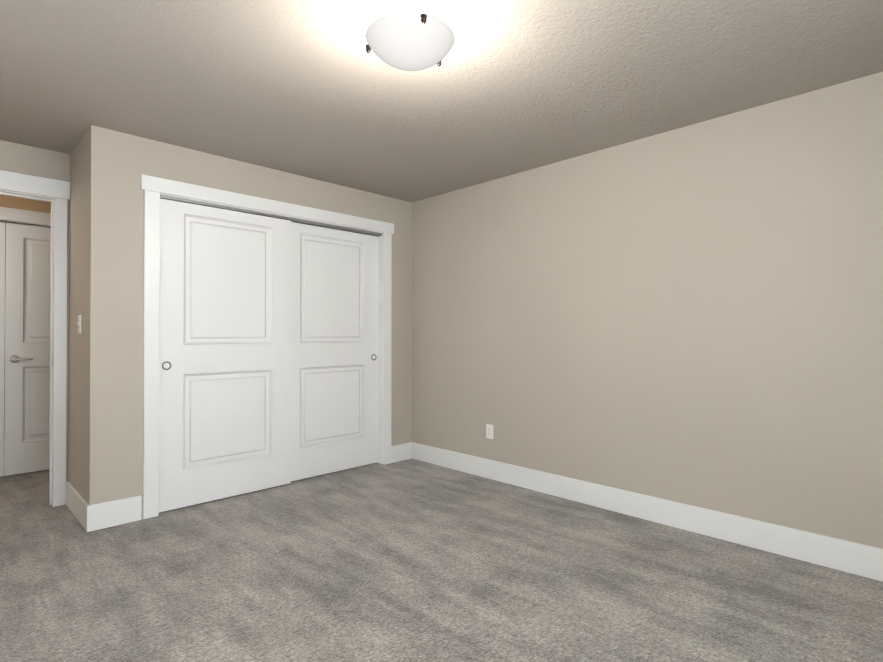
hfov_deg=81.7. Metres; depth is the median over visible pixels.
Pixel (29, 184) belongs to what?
trim
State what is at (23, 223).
door frame
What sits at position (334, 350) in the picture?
closet door
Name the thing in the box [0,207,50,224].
trim
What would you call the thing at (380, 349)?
door frame
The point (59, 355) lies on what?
door frame
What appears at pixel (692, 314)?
wall
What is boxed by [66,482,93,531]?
baseboard
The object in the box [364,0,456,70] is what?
flush-mount light fixture
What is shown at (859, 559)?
baseboard
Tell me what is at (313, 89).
ceiling
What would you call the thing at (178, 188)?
trim
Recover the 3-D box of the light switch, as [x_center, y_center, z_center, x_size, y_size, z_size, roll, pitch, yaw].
[-2.344,-0.045,3.293,0.020,0.116,0.072,0,-1,-45]
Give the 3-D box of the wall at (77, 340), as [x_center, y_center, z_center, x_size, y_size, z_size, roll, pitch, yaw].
[-2.364,-0.019,3.413,0.120,2.450,0.580,0,-1,-45]
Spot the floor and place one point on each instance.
(411, 560)
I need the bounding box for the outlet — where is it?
[486,424,492,438]
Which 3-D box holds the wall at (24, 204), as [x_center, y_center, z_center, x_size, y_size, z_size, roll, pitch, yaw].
[-3.550,-0.013,4.351,5.410,2.450,0.120,0,-1,-45]
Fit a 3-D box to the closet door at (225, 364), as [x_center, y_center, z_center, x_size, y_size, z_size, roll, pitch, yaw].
[-1.538,0.161,3.700,0.955,2.070,0.038,0,-1,-45]
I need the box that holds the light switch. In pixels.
[76,315,80,332]
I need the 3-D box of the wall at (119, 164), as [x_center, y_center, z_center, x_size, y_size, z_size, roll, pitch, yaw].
[-1.243,-0.015,4.028,2.580,2.450,0.120,0,-1,-45]
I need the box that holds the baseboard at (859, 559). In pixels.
[406,442,882,581]
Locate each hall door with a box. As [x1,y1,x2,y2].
[0,222,4,476]
[4,223,50,475]
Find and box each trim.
[0,170,69,199]
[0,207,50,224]
[140,174,393,233]
[160,195,381,235]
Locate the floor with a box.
[0,459,882,661]
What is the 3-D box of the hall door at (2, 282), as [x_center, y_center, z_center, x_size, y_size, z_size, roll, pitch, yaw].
[-3.830,0.148,4.000,0.615,2.100,0.093,0,-1,-45]
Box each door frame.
[0,190,66,506]
[0,219,50,227]
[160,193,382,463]
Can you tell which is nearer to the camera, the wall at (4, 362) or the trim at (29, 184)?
the trim at (29, 184)
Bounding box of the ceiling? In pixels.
[0,0,882,201]
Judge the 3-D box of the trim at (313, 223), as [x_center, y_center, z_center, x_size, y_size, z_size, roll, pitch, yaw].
[-1.233,-0.886,4.038,1.860,0.017,0.088,0,-1,-45]
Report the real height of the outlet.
0.116 m
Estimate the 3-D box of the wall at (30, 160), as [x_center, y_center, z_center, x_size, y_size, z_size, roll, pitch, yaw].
[-2.208,-0.015,4.059,3.910,2.450,0.120,0,-1,-45]
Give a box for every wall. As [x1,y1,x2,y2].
[0,140,69,481]
[0,195,50,212]
[4,341,4,384]
[68,132,86,499]
[85,125,411,518]
[412,72,882,548]
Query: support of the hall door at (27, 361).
in the wall at (24, 204)
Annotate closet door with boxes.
[159,198,290,511]
[291,222,378,480]

